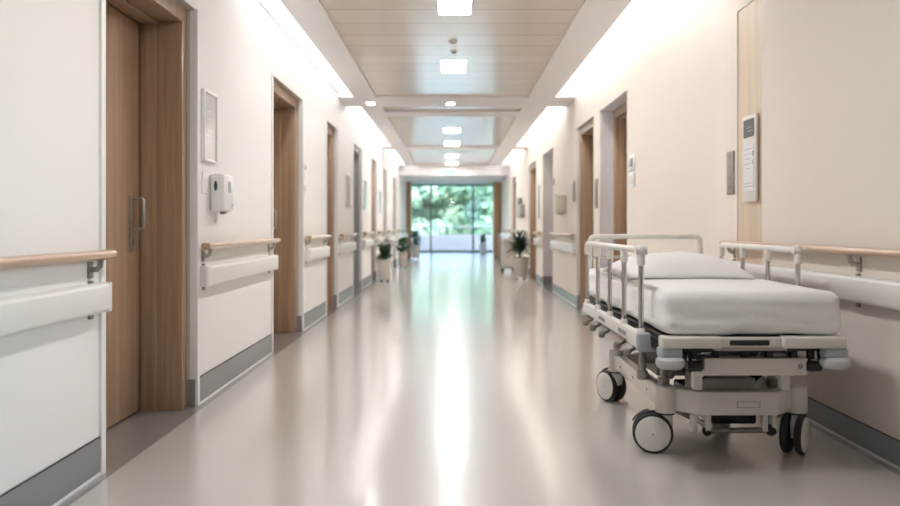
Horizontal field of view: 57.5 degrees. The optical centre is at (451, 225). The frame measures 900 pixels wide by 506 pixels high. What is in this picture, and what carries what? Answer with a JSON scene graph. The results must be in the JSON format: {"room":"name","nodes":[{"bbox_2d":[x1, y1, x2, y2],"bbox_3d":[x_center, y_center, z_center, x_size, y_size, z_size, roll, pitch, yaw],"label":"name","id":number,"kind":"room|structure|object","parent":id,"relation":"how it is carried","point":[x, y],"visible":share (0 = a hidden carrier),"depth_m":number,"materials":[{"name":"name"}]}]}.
{"room":"hospital interior","nodes":[
{"label":"hospital interior","id":0,"kind":"room"},
{"bbox_2d":[0,0,405,494],"bbox_3d":[-1.580,-0.600,11.400,0.320,3.200,29.200,0,0,0],"label":"wall","id":1,"kind":"structure","parent":0,"point":[49,49],"depth_m":3.22,"materials":[{"name":"paint"}]},
{"bbox_2d":[0,436,100,505],"bbox_3d":[-1.415,0.923,0.068,0.009,0.154,6.536,0,0,0],"label":"baseboard","id":2,"kind":"structure","parent":1,"relation":"attached to","point":[51,486],"depth_m":2.95,"materials":[{"name":"plastic"}]},
{"bbox_2d":[0,281,111,337],"bbox_3d":[-1.389,0.290,0.200,0.061,0.150,6.200,0,0,0],"label":"guard","id":3,"kind":"object","parent":1,"relation":"attached to","point":[21,313],"visible":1,"depth_m":2.80,"materials":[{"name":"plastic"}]},
{"bbox_2d":[0,250,116,278],"bbox_3d":[-1.384,0.150,0.200,0.072,0.110,6.212,0,0,0],"label":"handrail","id":4,"kind":"object","parent":1,"relation":"attached to","point":[6,262],"visible":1,"depth_m":2.85,"materials":[{"name":"brown wood"}]},
{"bbox_2d":[99,0,105,474],"bbox_3d":[-1.429,-0.100,3.318,0.042,2.200,0.044,0,0,0],"label":"trim","id":5,"kind":"structure","parent":1,"relation":"attached to","point":[102,3],"depth_m":3.30,"materials":[{"name":"paint"}]},
{"bbox_2d":[106,0,194,428],"bbox_3d":[-1.581,-0.100,3.938,0.319,2.200,1.204,0,0,0],"label":"door","id":6,"kind":"structure","parent":1,"relation":"in","point":[148,41],"depth_m":4.43,"materials":[{"name":"wood"}]},
{"bbox_2d":[190,9,199,406],"bbox_3d":[-1.429,-0.100,4.558,0.042,2.200,0.044,0,0,0],"label":"trim","id":7,"kind":"structure","parent":1,"relation":"attached to","point":[194,14],"depth_m":4.54,"materials":[{"name":"paint"}]},
{"bbox_2d":[202,171,207,193],"bbox_3d":[-1.414,-0.247,4.700,0.012,0.125,0.090,0,0,0],"label":"switch plate","id":8,"kind":"object","parent":1,"relation":"attached to","point":[204,174],"visible":1,"depth_m":4.68,"materials":[{"name":"white plastic"}]},
{"bbox_2d":[201,88,217,163],"bbox_3d":[-1.409,-0.575,4.770,0.022,0.410,0.260,0,0,0],"label":"notice board","id":9,"kind":"object","parent":1,"relation":"attached to","point":[209,100],"visible":1,"depth_m":4.76,"materials":[{"name":"white paper"}]},
{"bbox_2d":[210,173,232,213],"bbox_3d":[-1.373,-0.190,4.893,0.094,0.240,0.214,0,0,0],"label":"dispenser","id":10,"kind":"object","parent":1,"relation":"attached to","point":[221,185],"visible":1,"depth_m":4.80,"materials":[{"name":"white plastic"}]},
{"bbox_2d":[196,334,271,403],"bbox_3d":[-1.415,0.923,5.505,0.009,0.154,1.930,0,0,0],"label":"baseboard","id":11,"kind":"structure","parent":1,"relation":"attached to","point":[220,376],"depth_m":5.28,"materials":[{"name":"plastic"}]},
{"bbox_2d":[200,254,277,289],"bbox_3d":[-1.389,0.290,5.510,0.061,0.150,1.860,0,0,0],"label":"guard","id":12,"kind":"object","parent":1,"relation":"attached to","point":[212,274],"visible":1,"depth_m":5.15,"materials":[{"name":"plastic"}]},
{"bbox_2d":[201,238,279,261],"bbox_3d":[-1.384,0.150,5.510,0.072,0.110,1.872,0,0,0],"label":"handrail","id":13,"kind":"object","parent":1,"relation":"attached to","point":[210,246],"visible":1,"depth_m":5.08,"materials":[{"name":"brown wood"}]},
{"bbox_2d":[271,73,273,352],"bbox_3d":[-1.429,-0.100,6.452,0.042,2.200,0.044,0,0,0],"label":"trim","id":14,"kind":"structure","parent":1,"relation":"attached to","point":[272,74],"depth_m":6.43,"materials":[{"name":"metal"}]},
{"bbox_2d":[274,76,301,332],"bbox_3d":[-1.581,-0.100,7.115,0.319,2.200,1.290,0,0,0],"label":"door","id":15,"kind":"structure","parent":1,"relation":"in","point":[287,319],"depth_m":7.67,"materials":[{"name":"wood"}]},
{"bbox_2d":[299,99,303,331],"bbox_3d":[-1.429,-0.100,7.778,0.042,2.200,0.044,0,0,0],"label":"trim","id":16,"kind":"structure","parent":1,"relation":"attached to","point":[301,102],"depth_m":7.76,"materials":[{"name":"wood"}]},
{"bbox_2d":[304,163,305,178],"bbox_3d":[-1.411,-0.525,7.870,0.018,0.150,0.100,0,0,0],"label":"wall sign","id":17,"kind":"object","parent":1,"relation":"attached to","point":[304,163],"visible":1,"depth_m":7.82,"materials":[{"name":"white plastic"}]},
{"bbox_2d":[302,301,325,330],"bbox_3d":[-1.415,0.923,8.500,0.009,0.154,1.480,0,0,0],"label":"baseboard","id":18,"kind":"structure","parent":1,"relation":"attached to","point":[314,315],"depth_m":8.43,"materials":[{"name":"plastic"}]},
{"bbox_2d":[304,245,329,263],"bbox_3d":[-1.389,0.290,8.510,0.061,0.150,1.300,0,0,0],"label":"guard","id":19,"kind":"object","parent":1,"relation":"attached to","point":[311,254],"visible":1,"depth_m":8.22,"materials":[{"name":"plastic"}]},
{"bbox_2d":[305,235,330,246],"bbox_3d":[-1.384,0.150,8.510,0.072,0.110,1.312,0,0,0],"label":"handrail","id":20,"kind":"object","parent":1,"relation":"attached to","point":[309,238],"visible":1,"depth_m":8.20,"materials":[{"name":"brown wood"}]},
{"bbox_2d":[325,119,326,314],"bbox_3d":[-1.429,-0.100,9.222,0.042,2.200,0.044,0,0,0],"label":"trim","id":21,"kind":"structure","parent":1,"relation":"attached to","point":[325,119],"depth_m":9.20,"materials":[{"name":"metal"}]},
{"bbox_2d":[257,0,397,162],"bbox_3d":[-1.416,-1.653,9.350,0.008,0.015,25.100,0,0,0],"label":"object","id":22,"kind":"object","parent":1,"relation":"attached to","point":[259,1],"depth_m":7.83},
{"bbox_2d":[327,121,336,307],"bbox_3d":[-1.581,-0.100,9.685,0.319,2.200,0.890,0,0,0],"label":"door","id":23,"kind":"structure","parent":1,"relation":"in","point":[331,297],"depth_m":10.04,"materials":[{"name":"wood"}]},
{"bbox_2d":[335,129,337,305],"bbox_3d":[-1.429,-0.100,10.148,0.042,2.200,0.044,0,0,0],"label":"trim","id":24,"kind":"structure","parent":1,"relation":"attached to","point":[336,130],"depth_m":10.13,"materials":[{"name":"wood"}]},
{"bbox_2d":[337,285,352,306],"bbox_3d":[-1.415,0.923,10.945,0.009,0.154,1.630,0,0,0],"label":"baseboard","id":25,"kind":"structure","parent":1,"relation":"attached to","point":[343,296],"depth_m":10.79,"materials":[{"name":"plastic"}]},
{"bbox_2d":[338,241,355,254],"bbox_3d":[-1.389,0.290,10.950,0.061,0.150,1.460,0,0,0],"label":"guard","id":26,"kind":"object","parent":1,"relation":"attached to","point":[350,246],"visible":1,"depth_m":10.57,"materials":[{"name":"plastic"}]},
{"bbox_2d":[345,173,349,207],"bbox_3d":[-1.410,-0.475,11.100,0.020,0.450,0.400,0,0,0],"label":"notice","id":27,"kind":"object","parent":1,"relation":"attached to","point":[347,176],"visible":1,"depth_m":10.99,"materials":[{"name":"white plastic"}]},
{"bbox_2d":[339,233,356,241],"bbox_3d":[-1.384,0.150,10.950,0.072,0.110,1.472,0,0,0],"label":"handrail","id":28,"kind":"object","parent":1,"relation":"attached to","point":[342,235],"visible":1,"depth_m":10.60,"materials":[{"name":"brown wood"}]},
{"bbox_2d":[353,142,353,295],"bbox_3d":[-1.429,-0.100,11.742,0.042,2.200,0.044,0,0,0],"label":"trim","id":29,"kind":"structure","parent":1,"relation":"attached to","point":[353,142],"depth_m":11.72,"materials":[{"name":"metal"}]},
{"bbox_2d":[354,144,360,290],"bbox_3d":[-1.581,-0.100,12.280,0.319,2.200,1.040,0,0,0],"label":"door","id":30,"kind":"structure","parent":1,"relation":"in","point":[357,282],"depth_m":12.71,"materials":[{"name":"wood"}]},
{"bbox_2d":[360,149,361,288],"bbox_3d":[-1.429,-0.100,12.818,0.042,2.200,0.044,0,0,0],"label":"trim","id":31,"kind":"structure","parent":1,"relation":"attached to","point":[360,149],"depth_m":12.80,"materials":[{"name":"metal"}]},
{"bbox_2d":[363,179,366,210],"bbox_3d":[-1.410,-0.500,13.300,0.020,0.500,0.400,0,0,0],"label":"notice","id":32,"kind":"object","parent":1,"relation":"attached to","point":[364,180],"visible":1,"depth_m":13.23,"materials":[{"name":"grey paper"}]},
{"bbox_2d":[361,275,370,289],"bbox_3d":[-1.415,0.923,13.600,0.009,0.154,1.600,0,0,0],"label":"baseboard","id":33,"kind":"structure","parent":1,"relation":"attached to","point":[366,281],"depth_m":13.56,"materials":[{"name":"plastic"}]},
{"bbox_2d":[362,238,373,248],"bbox_3d":[-1.389,0.290,13.600,0.061,0.150,1.400,0,0,0],"label":"guard","id":34,"kind":"object","parent":1,"relation":"attached to","point":[369,242],"visible":1,"depth_m":13.22,"materials":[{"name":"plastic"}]},
{"bbox_2d":[362,231,374,238],"bbox_3d":[-1.384,0.150,13.600,0.072,0.110,1.412,0,0,0],"label":"handrail","id":35,"kind":"object","parent":1,"relation":"attached to","point":[371,232],"visible":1,"depth_m":13.26,"materials":[{"name":"brown wood"}]},
{"bbox_2d":[371,157,371,282],"bbox_3d":[-1.429,-0.100,14.382,0.042,2.200,0.044,0,0,0],"label":"trim","id":36,"kind":"structure","parent":1,"relation":"attached to","point":[371,157],"depth_m":14.36,"materials":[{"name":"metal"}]},
{"bbox_2d":[372,159,375,279],"bbox_3d":[-1.581,-0.100,14.875,0.319,2.200,0.950,0,0,0],"label":"door","id":37,"kind":"structure","parent":1,"relation":"in","point":[373,161],"depth_m":15.34,"materials":[{"name":"wood"}]},
{"bbox_2d":[375,162,376,278],"bbox_3d":[-1.429,-0.100,15.368,0.042,2.200,0.044,0,0,0],"label":"trim","id":38,"kind":"structure","parent":1,"relation":"attached to","point":[375,162],"depth_m":15.35,"materials":[{"name":"wood"}]},
{"bbox_2d":[378,190,380,212],"bbox_3d":[-1.410,-0.475,16.050,0.020,0.450,0.500,0,0,0],"label":"notice","id":39,"kind":"object","parent":1,"relation":"attached to","point":[379,191],"visible":1,"depth_m":15.83,"materials":[{"name":"grey paper"}]},
{"bbox_2d":[377,237,385,243],"bbox_3d":[-1.389,0.290,16.125,0.061,0.150,1.350,0,0,0],"label":"guard","id":40,"kind":"object","parent":1,"relation":"attached to","point":[380,238],"visible":0.67,"depth_m":15.81,"materials":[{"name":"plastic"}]},
{"bbox_2d":[383,168,383,235],"bbox_3d":[-1.429,-0.100,16.882,0.042,2.200,0.044,0,0,0],"label":"trim","id":41,"kind":"structure","parent":1,"relation":"attached to","point":[383,168],"depth_m":16.86,"materials":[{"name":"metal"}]},
{"bbox_2d":[384,169,385,246],"bbox_3d":[-1.581,-0.100,17.300,0.319,2.200,0.800,0,0,0],"label":"door","id":42,"kind":"structure","parent":1,"relation":"in","point":[384,169],"depth_m":17.69,"materials":[{"name":"paint"}]},
{"bbox_2d":[385,170,386,245],"bbox_3d":[-1.429,-0.100,17.718,0.042,2.200,0.044,0,0,0],"label":"trim","id":43,"kind":"structure","parent":1,"relation":"attached to","point":[386,170],"depth_m":17.70,"materials":[{"name":"paint"}]},
{"bbox_2d":[393,177,395,265],"bbox_3d":[-1.581,-0.100,20.250,0.319,2.200,1.100,0,0,0],"label":"door","id":44,"kind":"structure","parent":1,"relation":"in","point":[394,178],"depth_m":20.75,"materials":[{"name":"wood"}]},
{"bbox_2d":[395,179,396,264],"bbox_3d":[-1.429,-0.100,20.818,0.042,2.200,0.044,0,0,0],"label":"trim","id":45,"kind":"structure","parent":1,"relation":"attached to","point":[395,179],"depth_m":20.80,"materials":[{"name":"metal"}]},
{"bbox_2d":[397,233,407,238],"bbox_3d":[-1.389,0.290,23.150,0.061,0.150,4.500,0,0,0],"label":"guard","id":46,"kind":"object","parent":1,"relation":"attached to","point":[405,234],"visible":0.7,"depth_m":22.51,"materials":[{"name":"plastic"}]},
{"bbox_2d":[406,182,411,257],"bbox_3d":[-1.345,-0.180,25.765,0.150,2.360,0.430,0,0,0],"label":"trim","id":47,"kind":"structure","parent":1,"relation":"attached to","point":[408,184],"depth_m":25.55,"materials":[{"name":"brown wood"}]},
{"bbox_2d":[412,235,492,249],"bbox_3d":[0.000,0.800,32.925,10.000,0.900,0.150,0,0,0],"label":"wall","id":48,"kind":"structure","parent":0,"point":[439,242],"depth_m":32.85,"materials":[{"name":"white glass"}]},
{"bbox_2d":[412,226,492,234],"bbox_3d":[0.000,0.177,32.920,10.000,0.345,0.060,0,0,0],"label":"balcony railing","id":49,"kind":"object","parent":48,"relation":"on","point":[417,227],"visible":0.33,"depth_m":32.90,"materials":[{"name":"white metal"}]},
{"bbox_2d":[412,183,492,183],"bbox_3d":[0.000,-1.750,28.825,8.600,0.300,5.550,0,0,0],"label":"ceiling","id":50,"kind":"structure","parent":0,"point":[412,183],"depth_m":30.87,"materials":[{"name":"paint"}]},
{"bbox_2d":[399,165,508,182],"bbox_3d":[0.060,-1.780,24.000,2.960,0.840,3.999,0,0,0],"label":"ceiling","id":51,"kind":"structure","parent":0,"point":[409,173],"depth_m":22.00,"materials":[{"name":"paint"}]},
{"bbox_2d":[446,170,452,174],"bbox_3d":[-0.070,-1.440,21.965,0.200,0.120,0.068,0,0,0],"label":"exit sign","id":52,"kind":"object","parent":51,"relation":"attached to","point":[448,172],"visible":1,"depth_m":21.94,"materials":[{"name":"white plastic"}]},
{"bbox_2d":[280,0,631,165],"bbox_3d":[0.435,-1.900,9.400,3.710,0.600,25.200,0,0,0],"label":"ceiling","id":53,"kind":"structure","parent":0,"point":[555,86],"depth_m":10.20,"materials":[{"name":"paint"}]},
{"bbox_2d":[320,0,583,94],"bbox_3d":[0.000,-1.635,3.500,1.900,0.020,13.400,0,0,0],"label":"ceiling panel","id":54,"kind":"object","parent":53,"relation":"attached to","point":[399,46],"visible":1,"depth_m":7.14,"materials":[{"name":"brown wood"}]},
{"bbox_2d":[440,60,466,72],"bbox_3d":[0.015,-1.621,8.330,0.264,0.008,0.644,0,0,0],"label":"ceiling light","id":55,"kind":"object","parent":54,"relation":"attached to","point":[447,66],"visible":1,"depth_m":8.33,"materials":[{"name":"white plastic"}]},
{"bbox_2d":[436,0,472,14],"bbox_3d":[0.020,-1.621,5.960,0.264,0.008,0.644,0,0,0],"label":"ceiling light","id":56,"kind":"object","parent":54,"relation":"attached to","point":[444,7],"visible":1,"depth_m":6.08,"materials":[{"name":"white plastic"}]},
{"bbox_2d":[389,117,514,145],"bbox_3d":[0.000,-1.635,14.300,1.900,0.020,4.600,0,0,0],"label":"ceiling panel","id":57,"kind":"object","parent":53,"relation":"attached to","point":[413,131],"visible":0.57,"depth_m":13.95,"materials":[{"name":"brown wood"}]},
{"bbox_2d":[443,128,460,132],"bbox_3d":[0.000,-1.621,13.900,0.294,0.008,0.624,0,0,0],"label":"ceiling light","id":58,"kind":"object","parent":57,"relation":"attached to","point":[445,130],"visible":1,"depth_m":13.91,"materials":[{"name":"white plastic"}]},
{"bbox_2d":[444,129,459,131],"bbox_3d":[0.000,-1.623,13.900,0.270,0.005,0.600,0,0,0],"label":"diffuser","id":59,"kind":"object","parent":58,"relation":"attached to","point":[445,130],"depth_m":13.91,"materials":[{"name":"white plastic"}]},
{"bbox_2d":[444,142,459,144],"bbox_3d":[0.000,-1.621,16.100,0.294,0.008,0.624,0,0,0],"label":"ceiling light","id":60,"kind":"object","parent":57,"relation":"attached to","point":[445,143],"visible":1,"depth_m":16.10,"materials":[{"name":"white plastic"}]},
{"bbox_2d":[408,150,495,163],"bbox_3d":[0.000,-1.635,19.400,1.900,0.020,4.400,0,0,0],"label":"ceiling panel","id":61,"kind":"object","parent":53,"relation":"attached to","point":[419,156],"visible":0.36,"depth_m":19.17,"materials":[{"name":"brown wood"}]},
{"bbox_2d":[383,107,520,109],"bbox_3d":[0.000,-1.635,11.250,1.900,0.020,0.500,0,0,0],"label":"ceiling panel","id":62,"kind":"object","parent":53,"relation":"attached to","point":[384,108],"visible":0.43,"depth_m":11.34,"materials":[{"name":"brown wood"}]},
{"bbox_2d":[58,252,899,505],"bbox_3d":[0.000,1.000,14.250,8.600,0.001,34.900,0,0,0],"label":"floor","id":63,"kind":"structure","parent":0,"point":[454,379],"depth_m":3.97,"materials":[{"name":"laminate"}]},
{"bbox_2d":[374,235,394,281],"bbox_3d":[-1.211,0.584,14.601,0.385,0.831,0.369,0,0,15],"label":"potted plant","id":64,"kind":"object","parent":63,"relation":"on","point":[384,265],"visible":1,"depth_m":14.49,"materials":[{"name":"plant"}]},
{"bbox_2d":[395,237,410,268],"bbox_3d":[-1.155,0.619,19.308,0.374,0.762,0.384,0,0,-26],"label":"potted plant","id":65,"kind":"object","parent":63,"relation":"on","point":[402,256],"visible":1,"depth_m":19.23,"materials":[{"name":"green plant"}]},
{"bbox_2d":[408,230,422,258],"bbox_3d":[-1.101,0.553,24.596,0.457,0.893,0.462,0,0,0],"label":"potted plant","id":66,"kind":"object","parent":63,"relation":"on","point":[415,248],"visible":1,"depth_m":24.51,"materials":[{"name":"green plant"}]},
{"bbox_2d":[412,184,492,251],"bbox_3d":[0.000,-0.300,31.500,8.200,2.600,0.100,0,0,0],"label":"window","id":67,"kind":"structure","parent":63,"relation":"on","point":[430,185],"depth_m":31.45,"materials":[{"name":"metal"}]},
{"bbox_2d":[479,234,488,254],"bbox_3d":[1.097,0.625,28.807,0.391,0.750,0.381,0,0,-33],"label":"potted plant","id":68,"kind":"object","parent":63,"relation":"on","point":[482,245],"visible":1,"depth_m":28.71,"materials":[{"name":"green plant"}]},
{"bbox_2d":[497,233,513,272],"bbox_3d":[1.174,0.575,17.725,0.372,0.849,0.530,0,0,0],"label":"utility cart","id":69,"kind":"object","parent":63,"relation":"on","point":[507,262],"visible":0.74,"depth_m":17.49,"materials":[{"name":"white plastic"}]},
{"bbox_2d":[502,230,533,279],"bbox_3d":[1.266,0.525,15.219,0.699,0.950,0.773,0,0,39],"label":"potted plant","id":70,"kind":"object","parent":63,"relation":"on","point":[520,264],"visible":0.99,"depth_m":15.09,"materials":[{"name":"green plant"}]},
{"bbox_2d":[581,234,850,454],"bbox_3d":[1.201,0.526,4.281,0.910,0.948,2.058,0,0,0],"label":"hospital bed","id":71,"kind":"object","parent":63,"relation":"on","point":[729,379],"visible":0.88,"depth_m":3.58,"materials":[{"name":"metal"}]},
{"bbox_2d":[589,268,840,335],"bbox_3d":[1.214,0.354,4.262,0.745,0.192,1.932,0,0,0],"label":"mattress","id":72,"kind":"object","parent":71,"relation":"on","point":[675,306],"visible":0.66,"depth_m":3.31,"materials":[{"name":"fabric"}]},
{"bbox_2d":[602,252,756,278],"bbox_3d":[1.175,0.198,4.360,0.650,0.122,0.680,0,0,0],"label":"pillow","id":73,"kind":"object","parent":72,"relation":"on","point":[666,264],"visible":0.88,"depth_m":4.08,"materials":[{"name":"fabric"}]},
{"bbox_2d":[501,0,899,439],"bbox_3d":[1.915,-0.600,11.400,0.750,3.200,29.200,0,0,0],"label":"wall","id":74,"kind":"structure","parent":0,"point":[831,68],"depth_m":4.72,"materials":[{"name":"paint"}]},
{"bbox_2d":[493,182,500,257],"bbox_3d":[1.415,-0.180,25.765,0.250,2.360,0.430,0,0,0],"label":"trim","id":75,"kind":"structure","parent":74,"relation":"attached to","point":[496,185],"depth_m":25.55,"materials":[{"name":"brown wood"}]},
{"bbox_2d":[500,233,510,238],"bbox_3d":[1.510,0.290,23.300,0.061,0.150,4.200,0,0,0],"label":"guard","id":76,"kind":"object","parent":74,"relation":"attached to","point":[501,234],"visible":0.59,"depth_m":22.67,"materials":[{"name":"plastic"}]},
{"bbox_2d":[512,180,512,237],"bbox_3d":[1.553,-0.100,21.109,0.034,2.200,0.026,0,0,0],"label":"trim","id":77,"kind":"structure","parent":74,"relation":"attached to","point":[512,180],"depth_m":21.09,"materials":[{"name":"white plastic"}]},
{"bbox_2d":[512,177,515,256],"bbox_3d":[1.700,-0.100,20.400,0.319,2.200,1.400,0,0,0],"label":"door","id":78,"kind":"structure","parent":74,"relation":"in","point":[514,178],"depth_m":21.01,"materials":[{"name":"paint"}]},
{"bbox_2d":[517,198,524,217],"bbox_3d":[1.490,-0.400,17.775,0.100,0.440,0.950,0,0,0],"label":"wall dispenser","id":79,"kind":"object","parent":74,"relation":"attached to","point":[520,207],"visible":1,"depth_m":17.49,"materials":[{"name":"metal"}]},
{"bbox_2d":[528,166,529,275],"bbox_3d":[1.553,-0.100,16.509,0.034,2.200,0.026,0,0,0],"label":"trim","id":80,"kind":"structure","parent":74,"relation":"attached to","point":[528,166],"depth_m":16.50,"materials":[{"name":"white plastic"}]},
{"bbox_2d":[529,161,535,275],"bbox_3d":[1.700,-0.100,15.750,0.319,2.200,1.500,0,0,0],"label":"door","id":81,"kind":"structure","parent":74,"relation":"in","point":[532,270],"depth_m":16.41,"materials":[{"name":"paint"}]},
{"bbox_2d":[533,231,541,237],"bbox_3d":[1.504,0.150,14.450,0.072,0.110,0.912,0,0,0],"label":"handrail","id":82,"kind":"object","parent":74,"relation":"attached to","point":[534,232],"visible":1,"depth_m":14.17,"materials":[{"name":"brown wood"}]},
{"bbox_2d":[534,238,541,246],"bbox_3d":[1.510,0.290,14.450,0.061,0.150,0.900,0,0,0],"label":"guard","id":83,"kind":"object","parent":74,"relation":"attached to","point":[538,242],"visible":1,"depth_m":14.05,"materials":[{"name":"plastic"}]},
{"bbox_2d":[538,183,540,219],"bbox_3d":[1.531,-0.425,14.375,0.018,0.650,0.250,0,0,0],"label":"notice","id":84,"kind":"object","parent":74,"relation":"attached to","point":[539,184],"visible":1,"depth_m":14.27,"materials":[{"name":"white plastic"}]},
{"bbox_2d":[536,274,542,284],"bbox_3d":[1.536,0.938,14.450,0.009,0.124,1.100,0,0,0],"label":"baseboard","id":85,"kind":"structure","parent":74,"relation":"attached to","point":[539,279],"depth_m":14.38,"materials":[{"name":"plastic"}]},
{"bbox_2d":[542,155,544,277],"bbox_3d":[1.553,-0.100,13.909,0.034,2.200,0.026,0,0,0],"label":"trim","id":86,"kind":"structure","parent":74,"relation":"attached to","point":[543,156],"depth_m":13.89,"materials":[{"name":"white plastic"}]},
{"bbox_2d":[543,148,552,284],"bbox_3d":[1.700,-0.100,13.200,0.319,2.200,1.400,0,0,0],"label":"door","id":87,"kind":"structure","parent":74,"relation":"in","point":[548,278],"depth_m":13.89,"materials":[{"name":"laminate"}]},
{"bbox_2d":[554,195,565,214],"bbox_3d":[1.475,-0.287,11.190,0.130,0.265,0.280,0,0,0],"label":"wall dispenser","id":88,"kind":"object","parent":74,"relation":"attached to","point":[559,200],"visible":1,"depth_m":11.05,"materials":[{"name":"white plastic"}]},
{"bbox_2d":[549,232,574,241],"bbox_3d":[1.504,0.150,11.300,0.072,0.110,2.212,0,0,0],"label":"handrail","id":89,"kind":"object","parent":74,"relation":"attached to","point":[550,233],"visible":1,"depth_m":10.90,"materials":[{"name":"brown wood"}]},
{"bbox_2d":[550,240,574,254],"bbox_3d":[1.510,0.290,11.300,0.061,0.150,2.200,0,0,0],"label":"guard","id":90,"kind":"object","parent":74,"relation":"attached to","point":[562,246],"visible":1,"depth_m":10.98,"materials":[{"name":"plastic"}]},
{"bbox_2d":[552,284,576,306],"bbox_3d":[1.536,0.938,11.300,0.009,0.124,2.400,0,0,0],"label":"baseboard","id":91,"kind":"structure","parent":74,"relation":"attached to","point":[562,293],"depth_m":11.08,"materials":[{"name":"plastic"}]},
{"bbox_2d":[572,181,575,201],"bbox_3d":[1.531,-0.430,10.300,0.018,0.260,0.160,0,0,0],"label":"wall sign","id":92,"kind":"object","parent":74,"relation":"attached to","point":[574,182],"visible":1,"depth_m":10.22,"materials":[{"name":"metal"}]},
{"bbox_2d":[510,13,638,159],"bbox_3d":[1.536,-1.742,14.325,0.008,0.015,15.150,0,0,0],"label":"light","id":93,"kind":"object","parent":74,"relation":"attached to","point":[637,15],"depth_m":8.52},
{"bbox_2d":[576,129,579,296],"bbox_3d":[1.553,-0.100,10.109,0.034,2.200,0.026,0,0,0],"label":"trim","id":94,"kind":"structure","parent":74,"relation":"attached to","point":[577,130],"depth_m":10.10,"materials":[{"name":"white plastic"}]},
{"bbox_2d":[577,117,592,307],"bbox_3d":[1.700,-0.100,9.500,0.319,2.200,1.200,0,0,0],"label":"door","id":95,"kind":"structure","parent":74,"relation":"in","point":[586,129],"depth_m":10.01,"materials":[{"name":"paint"}]},
{"bbox_2d":[593,115,593,267],"bbox_3d":[1.553,-0.100,8.891,0.034,2.200,0.026,0,0,0],"label":"trim","id":96,"kind":"structure","parent":74,"relation":"attached to","point":[593,115],"depth_m":8.90,"materials":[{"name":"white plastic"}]},
{"bbox_2d":[594,179,597,207],"bbox_3d":[1.531,-0.345,8.710,0.018,0.310,0.140,0,0,0],"label":"wall sign","id":97,"kind":"object","parent":74,"relation":"attached to","point":[596,180],"visible":1,"depth_m":8.66,"materials":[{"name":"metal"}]},
{"bbox_2d":[599,111,602,267],"bbox_3d":[1.553,-0.100,8.539,0.034,2.200,0.026,0,0,0],"label":"trim","id":98,"kind":"structure","parent":74,"relation":"attached to","point":[600,112],"depth_m":8.53,"materials":[{"name":"white plastic"}]},
{"bbox_2d":[600,90,626,267],"bbox_3d":[1.700,-0.100,7.865,0.319,2.200,1.330,0,0,0],"label":"door","id":99,"kind":"structure","parent":74,"relation":"in","point":[615,112],"depth_m":8.44,"materials":[{"name":"laminate"}]},
{"bbox_2d":[627,89,627,244],"bbox_3d":[1.553,-0.100,7.191,0.034,2.200,0.026,0,0,0],"label":"trim","id":100,"kind":"structure","parent":74,"relation":"attached to","point":[627,89],"depth_m":7.18,"materials":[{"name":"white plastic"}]},
{"bbox_2d":[629,154,634,170],"bbox_3d":[1.529,-0.540,6.970,0.022,0.130,0.180,0,0,0],"label":"light switch","id":101,"kind":"object","parent":74,"relation":"attached to","point":[631,157],"visible":1,"depth_m":6.93,"materials":[{"name":"white plastic"}]},
{"bbox_2d":[629,171,634,187],"bbox_3d":[1.529,-0.395,6.970,0.022,0.130,0.180,0,0,0],"label":"light switch","id":102,"kind":"object","parent":74,"relation":"attached to","point":[631,174],"visible":1,"depth_m":6.92,"materials":[{"name":"white plastic"}]},
{"bbox_2d":[727,151,734,193],"bbox_3d":[1.833,-0.350,5.397,0.015,0.280,0.125,0,0,0],"label":"metal panel","id":103,"kind":"object","parent":74,"relation":"attached to","point":[730,155],"visible":1,"depth_m":5.36,"materials":[{"name":"silver metal"}]},
{"bbox_2d":[738,0,761,263],"bbox_3d":[1.855,-0.249,5.080,0.018,2.258,0.416,0,0,0],"label":"wall panel","id":104,"kind":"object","parent":74,"relation":"attached to","point":[749,17],"depth_m":5.11,"materials":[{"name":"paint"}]},
{"bbox_2d":[743,113,757,201],"bbox_3d":[1.832,-0.415,5.032,0.027,0.530,0.225,0,0,0],"label":"room sign","id":105,"kind":"object","parent":74,"relation":"attached to","point":[750,123],"visible":1,"depth_m":5.00,"materials":[{"name":"white plastic"}]},
{"bbox_2d":[719,240,899,271],"bbox_3d":[1.804,0.150,1.260,0.072,0.110,8.332,0,0,0],"label":"handrail","id":106,"kind":"object","parent":74,"relation":"attached to","point":[849,252],"visible":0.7,"depth_m":3.70,"materials":[{"name":"brown wood"}]},
{"bbox_2d":[726,259,899,310],"bbox_3d":[1.810,0.290,1.260,0.061,0.150,8.320,0,0,0],"label":"guard","id":107,"kind":"object","parent":74,"relation":"attached to","point":[884,293],"visible":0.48,"depth_m":3.73,"materials":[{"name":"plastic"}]},
{"bbox_2d":[806,397,899,469],"bbox_3d":[1.835,0.941,1.175,0.009,0.119,8.750,0,0,0],"label":"baseboard","id":108,"kind":"structure","parent":74,"relation":"attached to","point":[878,444],"depth_m":3.72,"materials":[{"name":"plastic"}]},
{"label":"outside","id":109,"kind":"structure","parent":0,"visible":0},
{"bbox_3d":[0.000,4.300,61.650,80.000,0.200,56.700,0,0,0],"label":"ground","id":110,"kind":"structure","parent":109,"visible":0},
{"bbox_2d":[412,186,453,234],"bbox_3d":[-1.942,0.535,44.051,4.571,7.446,4.965,0,0,26],"label":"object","id":111,"kind":"object","parent":110,"relation":"on","point":[420,194],"visible":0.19,"depth_m":43.16,"materials":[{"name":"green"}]},
{"bbox_2d":[425,186,479,234],"bbox_3d":[-0.032,0.301,46.079,4.449,7.913,5.314,0,0,33],"label":"tree","id":112,"kind":"object","parent":110,"relation":"on","point":[451,206],"visible":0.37,"depth_m":44.82,"materials":[{"name":"green plant"}]},
{"bbox_2d":[463,186,492,234],"bbox_3d":[2.708,0.457,43.087,4.375,7.602,4.903,0,0,7],"label":"tree","id":113,"kind":"object","parent":110,"relation":"on","point":[483,207],"visible":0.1,"depth_m":41.99,"materials":[{"name":"green plant"}]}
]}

